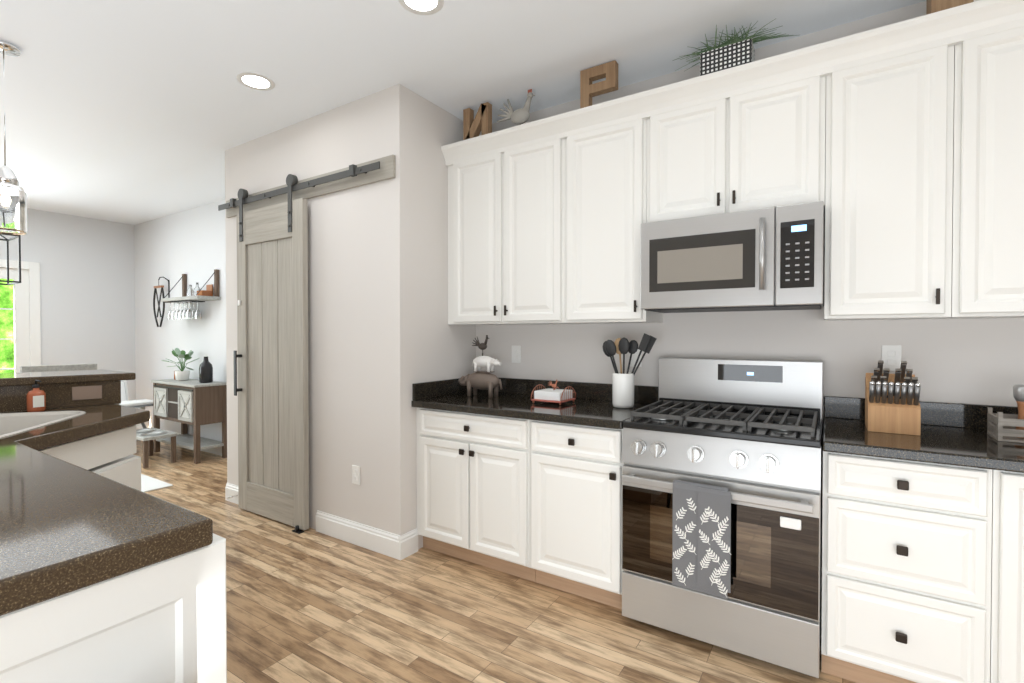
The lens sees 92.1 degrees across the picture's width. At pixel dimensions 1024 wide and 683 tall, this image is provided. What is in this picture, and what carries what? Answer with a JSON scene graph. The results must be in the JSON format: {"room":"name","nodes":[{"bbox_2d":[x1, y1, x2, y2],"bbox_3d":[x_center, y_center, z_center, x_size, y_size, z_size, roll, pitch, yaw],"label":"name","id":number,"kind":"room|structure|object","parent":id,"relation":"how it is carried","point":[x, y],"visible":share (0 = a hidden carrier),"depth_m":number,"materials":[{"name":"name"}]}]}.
{"room":"kitchen","nodes":[
{"label":"kitchen","id":0,"kind":"room"},
{"bbox_2d":[0,208,135,400],"bbox_3d":[-6.528,-0.127,4.184,0.100,2.750,5.600,0,1,33],"label":"wall","id":1,"kind":"structure","parent":0,"point":[87,288],"depth_m":6.06,"materials":[{"name":"white paint"}]},
{"bbox_2d":[0,259,40,372],"bbox_3d":[-5.786,0.164,5.274,0.070,2.140,1.110,0,1,33],"label":"window","id":2,"kind":"structure","parent":1,"relation":"attached to","point":[27,344],"depth_m":5.63,"materials":[{"name":"white wood"}]},
{"bbox_2d":[225,84,475,548],"bbox_3d":[-1.254,-0.120,3.683,1.910,2.750,0.730,0,1,33],"label":"wall","id":3,"kind":"structure","parent":0,"point":[383,335],"depth_m":3.08,"materials":[{"name":"white paint"}]},
{"bbox_2d":[225,483,238,500],"bbox_3d":[-2.073,1.181,4.207,0.016,0.135,0.726,0,1,33],"label":"baseboard","id":4,"kind":"structure","parent":3,"relation":"attached to","point":[230,489],"depth_m":3.86,"materials":[{"name":"white wood"}]},
{"bbox_2d":[218,155,395,533],"bbox_3d":[-1.490,0.072,3.329,1.860,2.374,0.124,0,1,33],"label":"barn door","id":5,"kind":"structure","parent":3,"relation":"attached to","point":[271,355],"depth_m":3.42,"materials":[{"name":"grey wood"}]},
{"bbox_2d":[352,465,359,484],"bbox_3d":[-0.972,0.831,3.075,0.070,0.115,0.008,0,1,33],"label":"electrical outlet","id":6,"kind":"object","parent":3,"relation":"attached to","point":[355,469],"depth_m":3.07,"materials":[{"name":"white plastic"}]},
{"bbox_2d":[316,510,407,559],"bbox_3d":[-0.964,1.195,3.083,0.786,0.135,0.036,0,1,33],"label":"baseboard","id":7,"kind":"structure","parent":3,"relation":"attached to","point":[396,546],"depth_m":3.03,"materials":[{"name":"white wood"}]},
{"bbox_2d":[0,0,925,224],"bbox_3d":[-2.324,-1.516,1.458,10.100,0.100,5.800,0,1,33],"label":"ceiling","id":8,"kind":"structure","parent":0,"point":[133,112],"depth_m":2.63,"materials":[{"name":"white paint"}]},
{"bbox_2d":[0,233,20,284],"bbox_3d":[-4.267,-0.989,3.989,0.352,1.019,0.352,0,1,33],"label":"pendant lantern","id":9,"kind":"object","parent":8,"relation":"hanging from","point":[19,251],"visible":0.88,"depth_m":4.04,"materials":[{"name":"black metal"}]},
{"bbox_2d":[0,40,27,234],"bbox_3d":[-2.538,-1.014,2.471,0.156,0.929,0.156,0,1,33],"label":"pendant light","id":10,"kind":"object","parent":8,"relation":"hanging from","point":[13,209],"visible":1,"depth_m":2.46,"materials":[{"name":"silver metal"}]},
{"bbox_2d":[236,72,274,90],"bbox_3d":[-1.461,-1.480,2.817,0.199,0.005,0.199,0,1,24],"label":"recessed light","id":11,"kind":"object","parent":8,"relation":"in","point":[259,81],"depth_m":2.81,"materials":[{"name":"white"}]},
{"bbox_2d":[398,0,443,14],"bbox_3d":[-0.393,-1.471,2.130,0.199,0.005,0.199,0,1,24],"label":"recessed light","id":12,"kind":"object","parent":8,"relation":"in","point":[423,5],"depth_m":2.17,"materials":[{"name":"white"}]},
{"bbox_2d":[133,440,855,682],"bbox_3d":[-2.324,1.334,1.496,10.100,0.100,5.800,0,1,33],"label":"floor","id":13,"kind":"structure","parent":0,"point":[310,605],"depth_m":2.24,"materials":[{"name":"brown wood"}]},
{"bbox_2d":[20,364,96,372],"bbox_3d":[-2.994,0.712,3.346,0.400,1.094,0.400,0,1,33],"label":"bar stool","id":14,"kind":"object","parent":13,"relation":"on","point":[69,367],"visible":0.19,"depth_m":3.41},
{"bbox_2d":[0,378,226,682],"bbox_3d":[-1.714,0.755,1.613,2.490,1.055,1.370,0,1,33],"label":"kitchen island","id":15,"kind":"object","parent":13,"relation":"on","point":[111,571],"depth_m":0.97,"materials":[{"name":"white"}]},
{"bbox_2d":[27,380,45,411],"bbox_3d":[-2.317,0.264,2.405,0.070,0.154,0.068,0,1,33],"label":"soap bottle","id":16,"kind":"object","parent":15,"relation":"on","point":[36,399],"visible":0.98,"depth_m":2.39,"materials":[{"name":"brown plastic"}]},
{"bbox_2d":[0,410,86,499],"bbox_3d":[-2.168,0.439,2.002,0.796,0.194,0.761,0,1,33],"label":"sink","id":17,"kind":"object","parent":15,"relation":"in","point":[67,429],"depth_m":2.07,"materials":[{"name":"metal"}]},
{"bbox_2d":[0,370,135,385],"bbox_3d":[-2.725,0.197,2.292,0.628,0.040,1.430,0,1,33],"label":"island countertop","id":18,"kind":"structure","parent":15,"relation":"on","point":[6,379],"depth_m":2.57,"materials":[{"name":"stone"}]},
{"bbox_2d":[120,380,153,448],"bbox_3d":[-4.443,0.842,5.566,0.678,0.788,0.580,0,1,33],"label":"chair","id":19,"kind":"object","parent":13,"relation":"on","point":[140,403],"visible":0.15,"depth_m":5.64,"materials":[{"name":"grey"}]},
{"bbox_2d":[136,427,177,468],"bbox_3d":[-3.745,1.083,5.084,0.580,0.306,0.300,0,1,33],"label":"stool","id":20,"kind":"object","parent":13,"relation":"on","point":[147,436],"visible":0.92,"depth_m":5.02,"materials":[{"name":"wood"}]},
{"bbox_2d":[141,474,172,491],"bbox_3d":[-3.504,1.242,4.187,0.900,0.012,0.750,0,1,33],"label":"rug","id":21,"kind":"object","parent":13,"relation":"on","point":[148,483],"visible":0.21,"depth_m":4.26,"materials":[{"name":"white fabric"}]},
{"bbox_2d":[151,379,226,463],"bbox_3d":[-3.508,0.832,5.367,0.980,0.800,0.338,0,1,33],"label":"console table","id":22,"kind":"object","parent":13,"relation":"on","point":[196,403],"visible":0.85,"depth_m":5.18,"materials":[{"name":"brown wood"}]},
{"bbox_2d":[161,348,198,380],"bbox_3d":[-3.659,0.250,5.439,0.448,0.361,0.325,0,1,33],"label":"potted plant","id":23,"kind":"object","parent":22,"relation":"on","point":[182,375],"visible":1,"depth_m":5.44,"materials":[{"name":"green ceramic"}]},
{"bbox_2d":[199,356,212,382],"bbox_3d":[-3.223,0.296,5.202,0.126,0.275,0.126,0,1,33],"label":"jug","id":24,"kind":"object","parent":22,"relation":"on","point":[205,371],"visible":1,"depth_m":5.16,"materials":[{"name":"black"}]},
{"bbox_2d":[416,407,535,581],"bbox_3d":[-0.092,0.827,2.996,0.796,0.873,0.645,0,1,33],"label":"base cabinet","id":25,"kind":"object","parent":13,"relation":"on","point":[473,488],"visible":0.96,"depth_m":2.72,"materials":[{"name":"white wood"}]},
{"bbox_2d":[411,377,657,428],"bbox_3d":[0.122,0.321,2.853,1.304,0.139,0.643,0,1,33],"label":"countertop","id":26,"kind":"structure","parent":25,"relation":"on","point":[591,405],"depth_m":2.83,"materials":[{"name":"stone"}]},
{"bbox_2d":[458,335,501,397],"bbox_3d":[-0.205,0.153,3.149,0.344,0.388,0.101,0,1,33],"label":"statue","id":27,"kind":"object","parent":26,"relation":"on","point":[484,380],"visible":1,"depth_m":3.11,"materials":[{"name":"brown"}]},
{"bbox_2d":[531,380,575,404],"bbox_3d":[0.240,0.285,2.840,0.194,0.132,0.195,0,1,33],"label":"napkin holder","id":28,"kind":"object","parent":26,"relation":"on","point":[558,395],"visible":1,"depth_m":2.79,"materials":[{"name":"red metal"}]},
{"bbox_2d":[602,333,656,407],"bbox_3d":[0.618,0.155,2.636,0.294,0.397,0.116,0,1,33],"label":"utensil crock","id":29,"kind":"object","parent":26,"relation":"on","point":[623,389],"visible":1,"depth_m":2.62,"materials":[{"name":"white ceramic"}]},
{"bbox_2d":[530,420,623,608],"bbox_3d":[0.456,0.831,2.643,0.505,0.873,0.645,0,1,33],"label":"base cabinet","id":30,"kind":"object","parent":13,"relation":"on","point":[575,509],"visible":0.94,"depth_m":2.39,"materials":[{"name":"white wood"}]},
{"bbox_2d":[621,357,823,677],"bbox_3d":[0.974,0.683,2.267,0.758,1.180,0.709,0,1,33],"label":"range","id":31,"kind":"object","parent":13,"relation":"on","point":[748,433],"visible":0.94,"depth_m":2.04,"materials":[{"name":"metal"}]},
{"bbox_2d":[672,480,730,598],"bbox_3d":[0.765,0.788,1.986,0.226,0.429,0.054,0,1,33],"label":"hanging towel","id":32,"kind":"object","parent":31,"relation":"hanging from","point":[701,547],"visible":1,"depth_m":1.96,"materials":[{"name":"grey fabric"}]},
{"bbox_2d":[780,516,800,529],"bbox_3d":[1.048,0.684,1.857,0.070,0.040,0.008,0,1,33],"label":"label","id":33,"kind":"object","parent":31,"relation":"attached to","point":[790,523],"visible":1,"depth_m":1.85,"materials":[{"name":"white paper"}]},
{"bbox_2d":[821,451,992,682],"bbox_3d":[1.511,0.840,1.963,0.465,0.873,0.645,0,1,33],"label":"base cabinet","id":34,"kind":"object","parent":13,"relation":"on","point":[906,568],"visible":1,"depth_m":1.71,"materials":[{"name":"white wood"}]},
{"bbox_2d":[990,470,1023,682],"bbox_3d":[2.086,0.845,1.593,0.898,0.873,0.645,0,1,33],"label":"base cabinet","id":35,"kind":"object","parent":13,"relation":"on","point":[1007,618],"visible":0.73,"depth_m":1.57,"materials":[{"name":"white wood"}]},
{"bbox_2d":[823,396,1023,472],"bbox_3d":[1.890,0.336,1.714,1.366,0.139,0.643,0,1,33],"label":"countertop","id":36,"kind":"structure","parent":35,"relation":"on","point":[955,434],"depth_m":1.86,"materials":[{"name":"stone"}]},
{"bbox_2d":[865,360,920,435],"bbox_3d":[1.552,0.220,2.018,0.165,0.284,0.228,0,1,33],"label":"knife block","id":37,"kind":"object","parent":36,"relation":"on","point":[892,404],"visible":1,"depth_m":1.96,"materials":[{"name":"brown wood"}]},
{"bbox_2d":[987,384,1023,442],"bbox_3d":[1.887,0.262,1.832,0.150,0.206,0.150,0,1,33],"label":"crate","id":38,"kind":"object","parent":36,"relation":"on","point":[1006,427],"visible":1,"depth_m":1.82,"materials":[{"name":"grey wood"}]},
{"bbox_2d":[134,0,1023,605],"bbox_3d":[-0.781,-0.123,3.873,10.100,2.750,0.100,0,1,33],"label":"wall","id":39,"kind":"structure","parent":0,"point":[980,362],"depth_m":2.75,"materials":[{"name":"white paint"}]},
{"bbox_2d":[153,277,169,326],"bbox_3d":[-4.275,-0.479,6.014,0.284,0.606,0.075,0,1,33],"label":"wall decor","id":40,"kind":"object","parent":39,"relation":"attached to","point":[156,294],"visible":0.96,"depth_m":5.98,"materials":[{"name":"black metal"}]},
{"bbox_2d":[136,424,221,455],"bbox_3d":[-3.418,1.163,5.519,3.700,0.135,0.016,0,1,33],"label":"baseboard","id":41,"kind":"structure","parent":39,"relation":"attached to","point":[217,450],"depth_m":5.44,"materials":[{"name":"white"}]},
{"bbox_2d":[161,269,220,319],"bbox_3d":[-3.551,-0.514,5.448,0.830,0.528,0.237,0,1,33],"label":"shelf","id":42,"kind":"object","parent":39,"relation":"attached to","point":[197,295],"visible":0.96,"depth_m":5.39,"materials":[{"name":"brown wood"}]},
{"bbox_2d":[444,124,564,324],"bbox_3d":[0.016,-0.644,3.099,0.846,1.068,0.322,0,1,33],"label":"upper cabinet","id":43,"kind":"object","parent":39,"relation":"attached to","point":[506,198],"depth_m":2.93,"materials":[{"name":"white wood"}]},
{"bbox_2d":[463,102,491,139],"bbox_3d":[-0.216,-1.356,3.097,0.191,0.234,0.045,0,1,33],"label":"cabinet top letters","id":44,"kind":"object","parent":43,"relation":"on","point":[481,122],"visible":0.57,"depth_m":3.07,"materials":[{"name":"brown wood"}]},
{"bbox_2d":[497,89,534,124],"bbox_3d":[0.023,-1.359,2.946,0.266,0.235,0.072,0,1,33],"label":"rooster","id":45,"kind":"object","parent":43,"relation":"on","point":[520,116],"visible":0.96,"depth_m":2.91,"materials":[{"name":"grey ceramic"}]},
{"bbox_2d":[512,346,520,362],"bbox_3d":[0.027,0.085,3.290,0.070,0.115,0.008,0,1,33],"label":"electrical outlet","id":46,"kind":"object","parent":39,"relation":"attached to","point":[516,350],"depth_m":3.29,"materials":[{"name":"white plastic"}]},
{"bbox_2d":[565,104,662,323],"bbox_3d":[0.564,-0.639,2.745,0.459,1.068,0.322,0,1,33],"label":"upper cabinet","id":47,"kind":"object","parent":39,"relation":"attached to","point":[607,156],"depth_m":2.60,"materials":[{"name":"white wood"}]},
{"bbox_2d":[580,60,617,108],"bbox_3d":[0.468,-1.355,2.656,0.200,0.235,0.045,0,1,33],"label":"cabinet top letter","id":48,"kind":"object","parent":47,"relation":"on","point":[608,71],"visible":0.92,"depth_m":2.65,"materials":[{"name":"brown wood"}]},
{"bbox_2d":[630,349,641,366],"bbox_3d":[0.712,0.088,2.848,0.070,0.115,0.008,0,1,33],"label":"electrical outlet","id":49,"kind":"object","parent":39,"relation":"attached to","point":[634,356],"depth_m":2.84,"materials":[{"name":"white plastic"}]},
{"bbox_2d":[649,56,828,221],"bbox_3d":[1.079,-0.875,2.410,0.762,0.588,0.322,0,1,33],"label":"upper cabinet","id":50,"kind":"object","parent":39,"relation":"attached to","point":[754,142],"depth_m":2.24,"materials":[{"name":"white wood"}]},
{"bbox_2d":[640,201,823,312],"bbox_3d":[1.043,-0.364,2.361,0.756,0.423,0.456,0,1,33],"label":"microwave","id":51,"kind":"object","parent":50,"relation":"attached to","point":[767,259],"visible":0.98,"depth_m":2.18,"materials":[{"name":"metal"}]},
{"bbox_2d":[675,19,796,75],"bbox_3d":[1.023,-1.346,2.295,0.538,0.227,0.197,0,1,33],"label":"potted plant","id":52,"kind":"object","parent":50,"relation":"on","point":[726,55],"visible":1,"depth_m":2.27,"materials":[{"name":"green plant"}]},
{"bbox_2d":[882,345,900,370],"bbox_3d":[1.699,0.074,2.212,0.070,0.115,0.008,0,1,33],"label":"electrical outlet","id":53,"kind":"object","parent":39,"relation":"attached to","point":[891,356],"depth_m":2.21,"materials":[{"name":"white plastic"}]},
{"bbox_2d":[824,24,960,320],"bbox_3d":[1.573,-0.631,2.096,0.408,1.068,0.322,0,1,33],"label":"upper cabinet","id":54,"kind":"object","parent":39,"relation":"attached to","point":[897,149],"depth_m":1.95,"materials":[{"name":"white wood"}]},
{"bbox_2d":[957,8,1023,318],"bbox_3d":[2.147,-0.626,1.726,0.959,1.068,0.322,0,1,33],"label":"upper cabinet","id":55,"kind":"object","parent":39,"relation":"attached to","point":[992,47],"depth_m":1.79,"materials":[{"name":"white wood"}]},
{"bbox_2d":[926,0,973,14],"bbox_3d":[1.683,-1.323,1.901,0.120,0.190,0.120,0,1,33],"label":"crate","id":56,"kind":"object","parent":55,"relation":"on","point":[933,6],"visible":0.29,"depth_m":1.87,"materials":[{"name":"brown wood"}]},
{"label":"outside","id":57,"kind":"structure","parent":0,"visible":0},
{"bbox_2d":[0,279,13,372],"bbox_3d":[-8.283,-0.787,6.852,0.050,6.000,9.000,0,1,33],"label":"trees","id":58,"kind":"object","parent":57,"point":[6,331],"depth_m":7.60,"materials":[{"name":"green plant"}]}
]}

